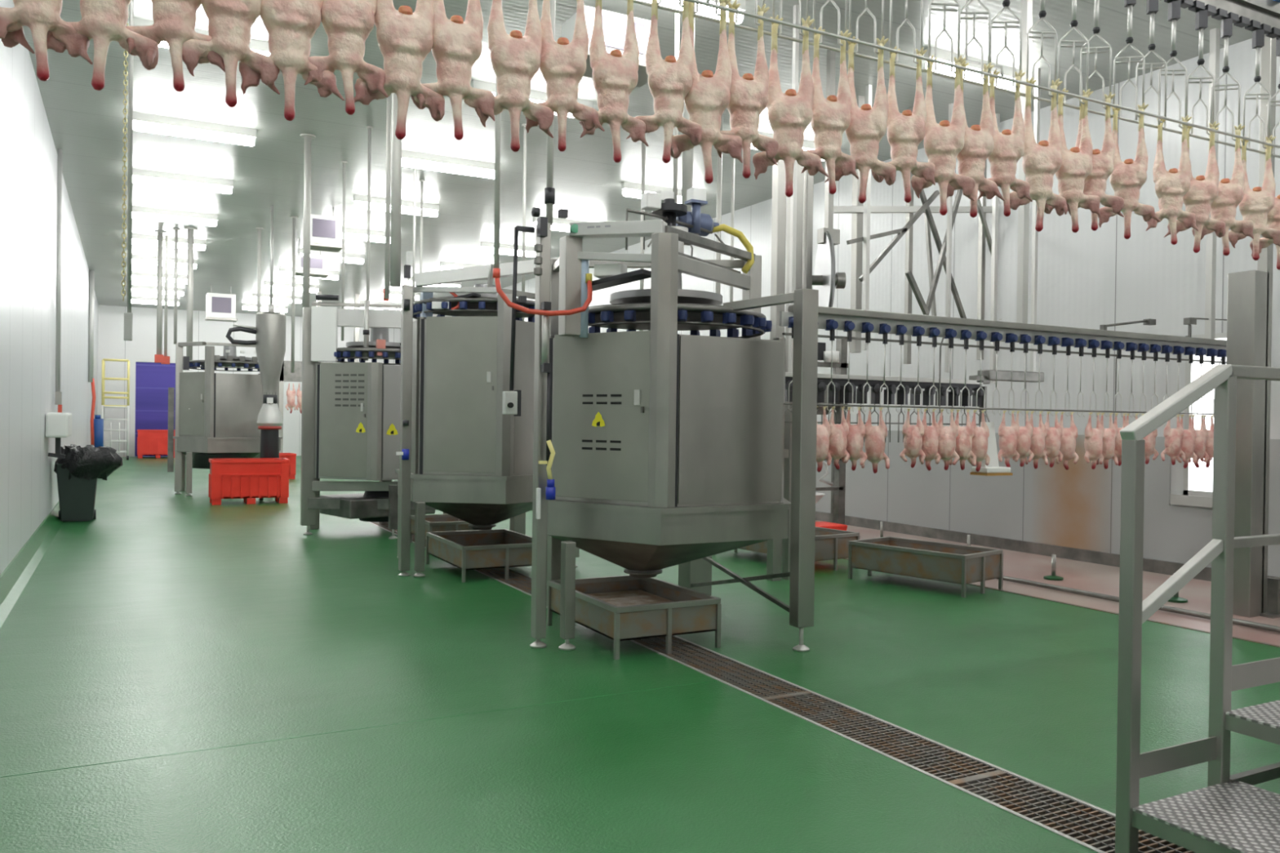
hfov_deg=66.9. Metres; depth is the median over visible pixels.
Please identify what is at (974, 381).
rail
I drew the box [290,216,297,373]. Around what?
pipe
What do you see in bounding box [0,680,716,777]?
trim
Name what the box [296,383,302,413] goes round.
chicken carcass
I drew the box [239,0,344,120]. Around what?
chicken carcass
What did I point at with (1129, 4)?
shackle
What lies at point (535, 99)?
diffuser
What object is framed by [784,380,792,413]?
shackle
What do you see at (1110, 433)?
chicken carcass
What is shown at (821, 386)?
shackle
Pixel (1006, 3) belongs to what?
shackle
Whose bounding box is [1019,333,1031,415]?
shackle
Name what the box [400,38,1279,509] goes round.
wall
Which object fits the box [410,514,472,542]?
tray
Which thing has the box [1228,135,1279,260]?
chicken carcass
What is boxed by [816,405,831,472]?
chicken carcass
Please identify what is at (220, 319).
drip tray
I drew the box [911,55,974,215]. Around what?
chicken carcass
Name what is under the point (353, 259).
diffuser
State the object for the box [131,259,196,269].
diffuser
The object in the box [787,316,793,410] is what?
shackle
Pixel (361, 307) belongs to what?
diffuser
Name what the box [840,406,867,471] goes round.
chicken carcass
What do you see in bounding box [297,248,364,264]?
ceiling light
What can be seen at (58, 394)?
pipe
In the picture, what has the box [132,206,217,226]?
ceiling light
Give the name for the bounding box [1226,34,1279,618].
steel pillar
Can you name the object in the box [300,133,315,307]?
pipe
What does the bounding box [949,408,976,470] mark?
chicken carcass
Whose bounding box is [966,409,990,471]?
chicken carcass
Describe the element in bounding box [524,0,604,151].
chicken carcass
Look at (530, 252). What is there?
diffuser
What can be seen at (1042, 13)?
shackle
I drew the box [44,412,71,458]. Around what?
dispenser
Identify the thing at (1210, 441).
chicken carcass
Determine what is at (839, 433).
chicken carcass
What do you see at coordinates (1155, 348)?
shackle
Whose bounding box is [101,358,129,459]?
ladder
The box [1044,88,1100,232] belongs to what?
chicken carcass
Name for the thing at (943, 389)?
shackle
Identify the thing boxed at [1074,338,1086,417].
shackle
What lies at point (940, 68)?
diffuser
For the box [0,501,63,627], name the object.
baseboard
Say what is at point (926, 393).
shackle
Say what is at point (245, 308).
diffuser
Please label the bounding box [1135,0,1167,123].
shackle
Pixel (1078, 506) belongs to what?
wall panel
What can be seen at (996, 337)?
shackle
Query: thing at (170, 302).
diffuser
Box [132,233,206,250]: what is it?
ceiling light
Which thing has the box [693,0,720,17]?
shackle
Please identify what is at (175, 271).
pipe
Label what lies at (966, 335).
shackle
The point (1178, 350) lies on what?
shackle
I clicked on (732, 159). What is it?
pipe
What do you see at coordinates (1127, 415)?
chicken carcass
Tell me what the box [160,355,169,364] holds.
valve
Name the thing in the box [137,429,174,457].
plastic crate
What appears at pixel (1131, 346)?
shackle
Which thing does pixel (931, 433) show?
chicken carcass
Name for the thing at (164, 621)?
floor
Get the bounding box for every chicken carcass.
[0,0,92,81]
[0,26,35,53]
[46,0,158,90]
[125,0,225,92]
[182,0,279,107]
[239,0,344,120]
[285,383,296,413]
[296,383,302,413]
[304,0,387,115]
[353,0,444,139]
[410,0,494,140]
[475,0,553,151]
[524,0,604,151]
[579,0,648,163]
[626,0,702,163]
[670,0,742,183]
[716,0,778,178]
[752,14,828,197]
[801,26,858,194]
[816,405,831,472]
[824,35,896,203]
[826,406,849,469]
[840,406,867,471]
[859,407,889,473]
[871,46,935,203]
[899,408,925,467]
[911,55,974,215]
[919,408,940,471]
[933,408,959,470]
[946,60,1004,217]
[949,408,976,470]
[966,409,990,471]
[977,69,1032,216]
[997,410,1019,466]
[1009,77,1067,231]
[1011,410,1034,466]
[1024,410,1048,468]
[1041,411,1062,467]
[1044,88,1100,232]
[1054,411,1079,469]
[1066,92,1124,231]
[1084,412,1104,469]
[1096,412,1118,469]
[1097,102,1160,239]
[1111,413,1127,466]
[1125,413,1138,425]
[1142,413,1159,464]
[1146,115,1198,244]
[1160,413,1185,465]
[1164,121,1225,253]
[1175,413,1197,468]
[1188,414,1208,467]
[1191,124,1253,255]
[1200,414,1213,467]
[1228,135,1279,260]
[1249,144,1279,270]
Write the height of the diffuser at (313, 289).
0.120 m
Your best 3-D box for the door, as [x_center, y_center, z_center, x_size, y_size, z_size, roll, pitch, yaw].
[-16.969,-0.598,34.092,1.430,3.300,0.090,1,0,-28]
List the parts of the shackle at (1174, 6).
frame, drop rod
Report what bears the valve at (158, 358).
attached to the pipe at (160, 233)
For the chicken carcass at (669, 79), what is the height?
0.665 m
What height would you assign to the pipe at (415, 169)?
2.600 m
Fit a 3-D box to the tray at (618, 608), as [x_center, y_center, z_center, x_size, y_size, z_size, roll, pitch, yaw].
[-0.068,1.292,6.724,0.780,0.325,1.116,1,0,-28]
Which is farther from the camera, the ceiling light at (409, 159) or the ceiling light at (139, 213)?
the ceiling light at (139, 213)
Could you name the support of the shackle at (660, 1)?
hanging from the rail at (1252, 15)
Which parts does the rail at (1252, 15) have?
drive chain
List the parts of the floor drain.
joint plate, joint plate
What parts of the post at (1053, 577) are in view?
stem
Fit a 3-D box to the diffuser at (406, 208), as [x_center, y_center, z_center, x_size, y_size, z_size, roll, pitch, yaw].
[-4.151,-3.709,16.534,1.400,0.120,0.120,1,0,-28]
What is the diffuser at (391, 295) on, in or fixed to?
attached to the ceiling light at (393, 294)
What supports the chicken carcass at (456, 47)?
hanging from the shackle
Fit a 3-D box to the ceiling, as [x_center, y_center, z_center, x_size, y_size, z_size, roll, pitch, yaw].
[-3.686,-3.905,16.098,10.730,0.100,44.400,1,0,-28]
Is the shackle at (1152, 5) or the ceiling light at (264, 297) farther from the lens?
the ceiling light at (264, 297)
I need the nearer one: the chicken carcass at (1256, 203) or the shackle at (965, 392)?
the chicken carcass at (1256, 203)
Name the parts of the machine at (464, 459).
frame post, valve knob, frame post, valve knob, panel, frame post, frame post, panel, door, rotor plate, arm, frame post, panel, guide rail, frame post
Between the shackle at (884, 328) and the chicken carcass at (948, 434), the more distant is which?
the chicken carcass at (948, 434)
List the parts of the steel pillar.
tall post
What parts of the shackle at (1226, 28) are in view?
frame, drop rod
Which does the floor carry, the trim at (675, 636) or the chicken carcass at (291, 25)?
the trim at (675, 636)
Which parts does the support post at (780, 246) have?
tall post, tall post, tall post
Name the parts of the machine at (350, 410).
frame post, frame post, frame plate, panel, door, rail, rotor plate, frame post, tap knob, panel, frame post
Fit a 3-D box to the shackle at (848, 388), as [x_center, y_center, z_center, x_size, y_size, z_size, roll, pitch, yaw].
[1.919,-0.128,8.909,0.100,0.548,0.100,1,0,-33]
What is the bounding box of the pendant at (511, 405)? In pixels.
[502,226,534,416]
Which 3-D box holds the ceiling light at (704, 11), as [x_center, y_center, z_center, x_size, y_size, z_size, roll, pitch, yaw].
[0.267,-3.643,8.181,1.440,0.215,0.120,1,0,-28]
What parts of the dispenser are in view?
drain arm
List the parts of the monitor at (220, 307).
casing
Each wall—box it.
[0,0,98,574]
[97,305,399,456]
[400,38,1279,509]
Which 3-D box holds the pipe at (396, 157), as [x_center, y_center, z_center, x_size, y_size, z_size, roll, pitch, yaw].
[-2.327,-2.567,9.256,0.220,2.450,0.214,1,0,-28]
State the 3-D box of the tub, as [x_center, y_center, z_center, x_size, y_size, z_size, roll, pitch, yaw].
[2.147,1.311,11.646,0.536,0.280,0.443,1,0,-28]
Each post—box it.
[766,149,813,581]
[880,521,883,537]
[967,534,970,546]
[1043,554,1063,580]
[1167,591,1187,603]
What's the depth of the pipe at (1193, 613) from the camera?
8.21 m
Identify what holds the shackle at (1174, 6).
hanging from the rail at (1252, 15)
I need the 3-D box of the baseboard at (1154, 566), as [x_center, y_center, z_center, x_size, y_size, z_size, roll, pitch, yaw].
[0.789,1.323,18.536,0.050,0.130,44.000,1,0,-28]
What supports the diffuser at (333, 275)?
attached to the ceiling light at (284, 271)
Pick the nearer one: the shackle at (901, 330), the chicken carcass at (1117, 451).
the shackle at (901, 330)
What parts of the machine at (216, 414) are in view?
frame post, frame post, frame post, panel, door, rotor plate, panel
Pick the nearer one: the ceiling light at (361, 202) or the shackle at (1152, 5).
the shackle at (1152, 5)
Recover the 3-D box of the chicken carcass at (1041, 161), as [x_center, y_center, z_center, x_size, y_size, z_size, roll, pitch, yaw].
[1.861,-1.267,4.544,0.306,0.714,0.146,1,0,0]
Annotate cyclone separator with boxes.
[225,205,285,500]
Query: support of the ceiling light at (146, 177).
hanging from the ceiling
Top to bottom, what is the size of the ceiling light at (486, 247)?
0.215 m
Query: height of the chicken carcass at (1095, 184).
0.660 m
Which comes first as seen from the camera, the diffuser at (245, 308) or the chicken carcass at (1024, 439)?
the chicken carcass at (1024, 439)
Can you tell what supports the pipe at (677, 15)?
hanging from the ceiling
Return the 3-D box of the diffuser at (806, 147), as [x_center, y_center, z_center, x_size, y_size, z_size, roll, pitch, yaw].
[1.861,-3.604,12.588,1.400,0.120,0.120,1,0,-28]
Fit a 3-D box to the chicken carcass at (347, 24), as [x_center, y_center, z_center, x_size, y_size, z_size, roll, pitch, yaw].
[-0.924,-1.313,3.062,0.251,0.664,0.135,1,0,-15]
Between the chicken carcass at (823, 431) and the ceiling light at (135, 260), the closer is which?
the chicken carcass at (823, 431)
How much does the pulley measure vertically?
2.730 m
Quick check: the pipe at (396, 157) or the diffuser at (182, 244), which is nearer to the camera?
the pipe at (396, 157)
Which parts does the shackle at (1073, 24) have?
drop rod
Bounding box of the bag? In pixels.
[53,444,122,480]
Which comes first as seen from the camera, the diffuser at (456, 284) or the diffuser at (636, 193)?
the diffuser at (636, 193)
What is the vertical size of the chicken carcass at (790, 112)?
0.710 m
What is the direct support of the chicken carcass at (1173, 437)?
hanging from the shackle at (1178, 350)
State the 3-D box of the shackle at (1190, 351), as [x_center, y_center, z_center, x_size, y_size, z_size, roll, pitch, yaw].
[5.022,-0.399,8.847,0.075,0.659,0.085,0,0,-37]
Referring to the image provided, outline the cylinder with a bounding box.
[93,414,103,447]
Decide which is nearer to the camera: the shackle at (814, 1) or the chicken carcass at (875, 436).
the shackle at (814, 1)
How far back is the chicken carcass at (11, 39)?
2.67 m
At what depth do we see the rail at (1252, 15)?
4.81 m
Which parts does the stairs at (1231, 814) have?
handrail post, sloped handrail, handrail post, level handrail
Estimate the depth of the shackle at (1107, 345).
8.29 m
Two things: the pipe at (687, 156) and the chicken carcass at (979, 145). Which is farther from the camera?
the pipe at (687, 156)
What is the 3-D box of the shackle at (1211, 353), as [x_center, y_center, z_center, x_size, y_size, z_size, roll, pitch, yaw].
[5.312,-0.396,9.001,0.075,0.659,0.085,1,0,-30]
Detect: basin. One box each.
[427,532,532,569]
[551,579,715,640]
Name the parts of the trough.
leg, leg, leg, leg, leg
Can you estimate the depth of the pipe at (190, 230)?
19.27 m
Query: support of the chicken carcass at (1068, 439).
hanging from the shackle at (1067, 342)
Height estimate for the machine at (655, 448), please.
5.190 m
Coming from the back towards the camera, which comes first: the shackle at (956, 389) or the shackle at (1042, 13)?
the shackle at (956, 389)
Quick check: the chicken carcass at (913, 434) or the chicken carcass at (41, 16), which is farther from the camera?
the chicken carcass at (913, 434)
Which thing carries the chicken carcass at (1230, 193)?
hanging from the rail at (1252, 15)
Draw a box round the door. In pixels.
[134,361,175,456]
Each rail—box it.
[622,0,1279,158]
[784,4,1044,425]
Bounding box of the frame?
[833,84,1001,382]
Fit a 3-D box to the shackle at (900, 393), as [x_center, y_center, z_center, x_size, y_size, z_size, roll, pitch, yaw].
[2.506,-0.122,9.220,0.100,0.548,0.100,0,0,-39]
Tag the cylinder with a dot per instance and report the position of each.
(98, 422)
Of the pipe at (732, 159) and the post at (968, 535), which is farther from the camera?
the pipe at (732, 159)
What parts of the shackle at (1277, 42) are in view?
frame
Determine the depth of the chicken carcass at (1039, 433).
7.85 m
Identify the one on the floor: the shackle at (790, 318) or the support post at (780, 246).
the support post at (780, 246)
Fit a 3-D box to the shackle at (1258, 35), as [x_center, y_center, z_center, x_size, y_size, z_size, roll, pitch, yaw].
[3.405,-1.854,5.341,0.144,0.654,0.045,1,0,5]
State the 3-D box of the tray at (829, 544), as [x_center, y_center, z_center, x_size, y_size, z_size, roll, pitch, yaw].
[1.544,1.269,10.478,0.680,0.365,1.586,0,0,-35]
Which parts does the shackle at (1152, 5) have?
frame, drop rod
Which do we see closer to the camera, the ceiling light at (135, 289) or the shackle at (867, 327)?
the shackle at (867, 327)
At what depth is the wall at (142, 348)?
33.95 m
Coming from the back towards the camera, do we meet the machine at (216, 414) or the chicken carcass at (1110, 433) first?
the machine at (216, 414)
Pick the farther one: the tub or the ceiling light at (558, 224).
the ceiling light at (558, 224)
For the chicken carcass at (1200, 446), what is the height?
0.492 m
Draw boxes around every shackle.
[657,0,684,8]
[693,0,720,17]
[728,0,764,26]
[772,0,808,35]
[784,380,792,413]
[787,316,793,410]
[813,0,847,46]
[817,382,826,424]
[825,319,838,411]
[827,382,840,424]
[842,382,855,422]
[843,320,854,412]
[848,0,884,54]
[856,383,869,442]
[861,322,874,413]
[871,383,882,426]
[878,323,890,413]
[884,384,896,442]
[888,0,923,64]
[895,324,906,413]
[897,385,909,442]
[910,385,920,425]
[911,325,924,413]
[922,386,935,426]
[927,0,960,73]
[928,327,940,413]
[935,386,947,422]
[944,328,956,413]
[947,386,959,419]
[956,0,991,80]
[960,329,971,414]
[960,386,972,426]
[972,387,983,426]
[975,330,986,414]
[988,0,1022,88]
[990,332,1002,415]
[1004,333,1017,415]
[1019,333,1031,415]
[1026,0,1057,97]
[1033,335,1045,415]
[1047,336,1059,416]
[1057,0,1088,104]
[1061,337,1073,416]
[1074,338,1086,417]
[1079,0,1111,109]
[1087,339,1099,417]
[1100,340,1112,417]
[1112,0,1145,118]
[1112,341,1124,417]
[1125,342,1137,417]
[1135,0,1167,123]
[1137,342,1149,416]
[1149,344,1160,408]
[1157,0,1187,128]
[1160,345,1173,400]
[1172,346,1184,418]
[1183,346,1195,418]
[1186,9,1214,135]
[1195,347,1206,418]
[1205,348,1217,418]
[1209,17,1240,142]
[1217,349,1226,364]
[1242,29,1271,149]
[1266,38,1279,155]
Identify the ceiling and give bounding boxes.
[22,0,1253,316]
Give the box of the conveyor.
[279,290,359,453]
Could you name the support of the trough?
on the floor
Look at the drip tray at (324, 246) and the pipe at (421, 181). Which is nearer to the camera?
the pipe at (421, 181)
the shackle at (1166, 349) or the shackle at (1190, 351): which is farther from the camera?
the shackle at (1190, 351)
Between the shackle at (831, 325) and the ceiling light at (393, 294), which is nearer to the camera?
the shackle at (831, 325)
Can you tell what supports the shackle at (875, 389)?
hanging from the rail at (974, 381)
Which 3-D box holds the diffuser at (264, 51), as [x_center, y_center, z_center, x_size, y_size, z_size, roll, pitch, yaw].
[-4.132,-3.662,9.418,1.400,0.120,0.120,1,0,-28]
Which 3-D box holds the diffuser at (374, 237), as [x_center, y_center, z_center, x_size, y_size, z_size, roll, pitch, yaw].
[-5.553,-3.745,19.186,1.400,0.120,0.120,1,0,-28]
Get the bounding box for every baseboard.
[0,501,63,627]
[815,511,1279,581]
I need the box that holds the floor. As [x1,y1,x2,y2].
[0,455,1279,852]
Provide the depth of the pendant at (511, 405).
6.28 m
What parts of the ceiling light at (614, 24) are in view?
casing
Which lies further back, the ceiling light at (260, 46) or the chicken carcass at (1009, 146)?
the ceiling light at (260, 46)
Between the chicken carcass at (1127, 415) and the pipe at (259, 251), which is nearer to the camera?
the chicken carcass at (1127, 415)
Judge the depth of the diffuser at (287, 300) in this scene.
29.84 m
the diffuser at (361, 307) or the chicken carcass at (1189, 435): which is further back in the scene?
the diffuser at (361, 307)
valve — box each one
[154,354,163,363]
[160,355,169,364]
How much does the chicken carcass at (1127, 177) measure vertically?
0.666 m
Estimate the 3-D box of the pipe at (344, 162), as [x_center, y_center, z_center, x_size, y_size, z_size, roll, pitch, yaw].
[-4.314,-2.550,14.088,0.088,2.600,0.086,1,0,-28]
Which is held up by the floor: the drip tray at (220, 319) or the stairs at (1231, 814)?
the stairs at (1231, 814)
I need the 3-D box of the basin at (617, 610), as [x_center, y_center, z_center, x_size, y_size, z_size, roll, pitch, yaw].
[-0.067,1.240,6.724,0.750,0.210,1.080,1,0,-28]
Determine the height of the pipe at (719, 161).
3.200 m
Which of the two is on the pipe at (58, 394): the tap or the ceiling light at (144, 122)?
the tap
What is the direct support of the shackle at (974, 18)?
hanging from the rail at (1252, 15)
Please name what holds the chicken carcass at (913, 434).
hanging from the shackle at (918, 331)
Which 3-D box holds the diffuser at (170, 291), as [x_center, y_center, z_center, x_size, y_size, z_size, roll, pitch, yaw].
[-14.088,-3.917,28.246,1.400,0.120,0.120,1,0,-28]
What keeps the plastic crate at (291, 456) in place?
on the floor
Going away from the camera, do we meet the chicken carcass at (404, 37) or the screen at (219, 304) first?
the chicken carcass at (404, 37)
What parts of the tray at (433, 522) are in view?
leg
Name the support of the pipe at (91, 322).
attached to the wall at (28, 486)
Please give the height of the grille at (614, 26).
0.260 m
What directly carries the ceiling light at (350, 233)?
hanging from the ceiling
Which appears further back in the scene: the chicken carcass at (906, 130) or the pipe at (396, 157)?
the pipe at (396, 157)
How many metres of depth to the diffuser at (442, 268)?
23.05 m
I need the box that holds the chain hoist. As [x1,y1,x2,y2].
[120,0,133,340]
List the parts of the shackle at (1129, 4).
frame, drop rod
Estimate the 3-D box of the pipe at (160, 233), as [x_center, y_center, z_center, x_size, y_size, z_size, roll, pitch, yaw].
[-9.768,-2.708,19.686,0.220,2.500,0.214,1,0,-28]
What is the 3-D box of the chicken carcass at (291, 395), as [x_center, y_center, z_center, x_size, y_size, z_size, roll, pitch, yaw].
[-10.188,-0.824,28.244,0.227,0.890,0.247,1,0,23]
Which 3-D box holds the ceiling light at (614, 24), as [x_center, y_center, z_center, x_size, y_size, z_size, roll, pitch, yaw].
[-0.257,-3.458,8.669,0.770,0.607,0.650,1,0,-28]
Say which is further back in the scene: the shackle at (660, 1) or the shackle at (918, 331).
the shackle at (918, 331)
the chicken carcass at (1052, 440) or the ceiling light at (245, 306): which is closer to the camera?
the chicken carcass at (1052, 440)
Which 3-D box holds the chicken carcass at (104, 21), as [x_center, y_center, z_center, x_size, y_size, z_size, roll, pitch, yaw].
[-1.534,-1.300,2.745,0.303,0.707,0.144,1,0,-13]
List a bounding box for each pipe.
[54,148,62,412]
[88,270,95,446]
[154,231,166,355]
[163,235,169,355]
[173,228,180,344]
[183,227,197,360]
[255,227,263,356]
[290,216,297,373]
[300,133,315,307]
[341,160,347,340]
[366,126,373,301]
[384,93,391,298]
[390,93,402,287]
[412,168,416,302]
[419,179,424,300]
[521,124,526,320]
[639,133,648,330]
[672,13,679,203]
[681,3,695,212]
[715,110,725,330]
[729,126,734,302]
[996,575,1279,632]
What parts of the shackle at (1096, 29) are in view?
frame, drop rod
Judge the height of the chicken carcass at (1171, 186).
0.660 m
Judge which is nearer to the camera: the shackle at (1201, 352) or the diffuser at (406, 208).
the shackle at (1201, 352)
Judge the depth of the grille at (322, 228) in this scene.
16.83 m
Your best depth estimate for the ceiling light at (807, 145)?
12.70 m
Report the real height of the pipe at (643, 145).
2.800 m
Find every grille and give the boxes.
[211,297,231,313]
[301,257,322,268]
[312,217,335,238]
[601,14,644,54]
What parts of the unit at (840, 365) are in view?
motor, frame rail, frame rail, frame post, frame post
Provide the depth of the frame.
11.21 m
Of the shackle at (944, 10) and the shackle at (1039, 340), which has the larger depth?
the shackle at (1039, 340)
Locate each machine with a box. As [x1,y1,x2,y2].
[167,341,282,496]
[300,288,452,538]
[395,251,579,577]
[492,0,818,652]
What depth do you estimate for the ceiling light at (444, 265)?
23.11 m
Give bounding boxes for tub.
[815,521,847,530]
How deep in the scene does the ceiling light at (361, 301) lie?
31.26 m
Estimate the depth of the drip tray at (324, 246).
16.84 m
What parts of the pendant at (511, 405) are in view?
hanging rod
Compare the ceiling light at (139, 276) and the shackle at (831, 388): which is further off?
the ceiling light at (139, 276)
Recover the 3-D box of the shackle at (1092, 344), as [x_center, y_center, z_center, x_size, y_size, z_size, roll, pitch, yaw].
[3.848,-0.410,8.226,0.075,0.659,0.085,1,0,-25]
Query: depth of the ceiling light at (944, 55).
9.76 m
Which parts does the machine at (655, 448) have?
valve knob, valve knob, valve knob, valve knob, frame post, frame post, frame post, frame post, frame post, panel, door, arm, arm, latch knob, rotor plate, frame post, motor mount, gear motor, support rod, panel, frame post, guide arm, frame post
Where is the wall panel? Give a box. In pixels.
[815,430,1279,577]
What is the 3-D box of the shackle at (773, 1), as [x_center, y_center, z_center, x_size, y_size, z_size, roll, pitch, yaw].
[0.603,-1.881,3.859,0.144,0.654,0.045,1,0,-1]
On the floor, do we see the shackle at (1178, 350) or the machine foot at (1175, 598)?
the machine foot at (1175, 598)
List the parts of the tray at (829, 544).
leg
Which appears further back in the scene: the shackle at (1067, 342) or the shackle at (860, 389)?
the shackle at (860, 389)
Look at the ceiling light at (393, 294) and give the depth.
28.48 m
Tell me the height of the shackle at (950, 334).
0.659 m
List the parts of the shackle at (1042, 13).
frame, drop rod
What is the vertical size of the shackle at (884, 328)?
0.659 m
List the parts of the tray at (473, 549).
leg, leg, leg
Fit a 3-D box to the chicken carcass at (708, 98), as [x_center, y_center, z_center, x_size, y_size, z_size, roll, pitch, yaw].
[0.248,-1.276,3.683,0.289,0.710,0.145,1,0,-7]
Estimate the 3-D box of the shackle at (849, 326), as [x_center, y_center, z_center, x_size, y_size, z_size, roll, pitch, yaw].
[1.504,-0.432,6.986,0.075,0.659,0.085,1,0,-16]
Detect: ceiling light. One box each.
[131,254,197,269]
[131,271,186,284]
[131,284,184,296]
[131,296,179,306]
[132,168,233,194]
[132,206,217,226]
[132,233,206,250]
[133,17,270,56]
[133,111,256,146]
[241,302,288,312]
[252,293,302,303]
[264,281,319,293]
[279,266,339,279]
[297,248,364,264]
[340,227,385,243]
[353,195,439,217]
[360,300,401,310]
[381,289,419,300]
[401,150,494,178]
[407,277,461,287]
[440,261,481,270]
[471,80,592,118]
[480,241,535,257]
[533,216,582,231]
[621,182,681,204]
[640,0,746,24]
[751,131,824,160]
[924,46,1032,92]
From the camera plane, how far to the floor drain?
4.42 m
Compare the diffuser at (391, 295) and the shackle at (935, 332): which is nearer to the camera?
the shackle at (935, 332)
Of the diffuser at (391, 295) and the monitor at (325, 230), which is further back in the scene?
the diffuser at (391, 295)
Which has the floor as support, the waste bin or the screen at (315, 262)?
the waste bin
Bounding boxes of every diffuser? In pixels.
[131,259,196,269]
[131,275,186,284]
[131,288,183,296]
[131,299,178,306]
[132,239,204,250]
[158,41,270,56]
[242,306,287,312]
[253,297,301,303]
[265,284,318,293]
[280,271,338,279]
[300,253,363,264]
[340,232,385,243]
[354,201,438,217]
[360,306,401,310]
[382,293,419,300]
[408,281,460,287]
[440,266,459,270]
[481,246,535,257]
[493,93,573,118]
[533,222,569,231]
[622,189,681,204]
[751,143,824,160]
[925,59,1020,92]
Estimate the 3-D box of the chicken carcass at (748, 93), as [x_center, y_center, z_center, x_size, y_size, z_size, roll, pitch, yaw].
[0.411,-1.299,3.768,0.276,0.672,0.137,1,0,-14]
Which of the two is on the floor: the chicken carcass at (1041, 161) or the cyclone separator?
the cyclone separator
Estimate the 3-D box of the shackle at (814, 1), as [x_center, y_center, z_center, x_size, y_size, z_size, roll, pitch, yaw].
[0.779,-1.879,3.953,0.144,0.654,0.045,1,0,-8]
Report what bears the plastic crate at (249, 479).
on the floor
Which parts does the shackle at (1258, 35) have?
frame, drop rod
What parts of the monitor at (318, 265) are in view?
hanger rod, casing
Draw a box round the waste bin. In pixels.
[55,463,97,520]
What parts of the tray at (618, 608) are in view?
leg, leg, leg, leg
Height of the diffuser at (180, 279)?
0.120 m
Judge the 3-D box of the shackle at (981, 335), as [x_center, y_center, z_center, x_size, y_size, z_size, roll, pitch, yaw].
[2.674,-0.421,7.606,0.075,0.659,0.085,1,0,-16]
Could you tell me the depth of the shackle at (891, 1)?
4.14 m
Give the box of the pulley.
[812,49,845,306]
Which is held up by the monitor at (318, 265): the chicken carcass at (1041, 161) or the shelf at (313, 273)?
the shelf at (313, 273)
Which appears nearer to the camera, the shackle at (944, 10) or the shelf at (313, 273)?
the shackle at (944, 10)
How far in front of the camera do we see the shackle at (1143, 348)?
8.52 m
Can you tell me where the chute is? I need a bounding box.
[969,410,1012,475]
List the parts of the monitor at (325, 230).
casing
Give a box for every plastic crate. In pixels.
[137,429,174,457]
[208,457,289,505]
[279,453,296,479]
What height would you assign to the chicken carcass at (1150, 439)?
0.448 m
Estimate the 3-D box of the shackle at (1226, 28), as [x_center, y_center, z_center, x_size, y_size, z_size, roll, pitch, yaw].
[3.149,-1.856,5.206,0.144,0.654,0.045,1,0,13]
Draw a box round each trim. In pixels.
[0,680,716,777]
[368,521,1106,852]
[508,568,1115,817]
[842,558,1279,647]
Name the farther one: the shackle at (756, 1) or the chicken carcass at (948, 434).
the chicken carcass at (948, 434)
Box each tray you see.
[204,317,237,322]
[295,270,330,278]
[302,242,342,252]
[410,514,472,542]
[426,528,532,582]
[546,574,721,659]
[582,48,648,87]
[733,526,859,570]
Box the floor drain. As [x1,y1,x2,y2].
[369,521,1195,852]
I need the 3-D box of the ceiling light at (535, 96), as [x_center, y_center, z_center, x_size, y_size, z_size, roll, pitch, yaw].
[-1.205,-3.681,10.965,1.440,0.215,0.120,1,0,-28]
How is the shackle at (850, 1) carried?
hanging from the rail at (1252, 15)
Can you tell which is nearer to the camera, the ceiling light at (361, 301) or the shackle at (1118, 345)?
the shackle at (1118, 345)
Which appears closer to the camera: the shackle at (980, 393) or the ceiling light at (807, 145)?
the shackle at (980, 393)
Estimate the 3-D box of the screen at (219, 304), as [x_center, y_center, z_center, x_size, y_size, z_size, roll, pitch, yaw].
[-11.921,-3.463,27.582,0.510,0.434,0.020,1,0,-28]
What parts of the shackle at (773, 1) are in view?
frame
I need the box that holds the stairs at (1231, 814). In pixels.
[1115,364,1279,852]
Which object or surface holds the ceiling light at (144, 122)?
hanging from the ceiling
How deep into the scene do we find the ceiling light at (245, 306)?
32.34 m
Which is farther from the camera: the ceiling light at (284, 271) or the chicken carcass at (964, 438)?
the ceiling light at (284, 271)
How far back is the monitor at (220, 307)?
27.58 m
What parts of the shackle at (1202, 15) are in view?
frame, drop rod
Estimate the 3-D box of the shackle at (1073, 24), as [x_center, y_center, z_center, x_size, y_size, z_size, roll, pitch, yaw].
[2.079,-1.867,4.640,0.144,0.654,0.045,1,0,1]
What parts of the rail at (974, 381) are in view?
hanger post, hanger post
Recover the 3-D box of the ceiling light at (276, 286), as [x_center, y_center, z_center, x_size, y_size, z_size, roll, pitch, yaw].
[-9.759,-3.900,27.141,1.440,0.215,0.120,1,0,-28]
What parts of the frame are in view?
drop post, drop post, drop post, drop post, drop post, drop post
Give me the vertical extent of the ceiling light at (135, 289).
0.215 m
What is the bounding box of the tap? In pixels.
[57,404,62,412]
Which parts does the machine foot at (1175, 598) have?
stem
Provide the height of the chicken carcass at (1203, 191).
0.682 m
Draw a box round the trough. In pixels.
[848,536,1003,597]
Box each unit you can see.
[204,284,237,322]
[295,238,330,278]
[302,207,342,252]
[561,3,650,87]
[815,338,856,524]
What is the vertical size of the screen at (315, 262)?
0.198 m
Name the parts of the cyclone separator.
rod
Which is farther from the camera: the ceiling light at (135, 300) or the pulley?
the ceiling light at (135, 300)

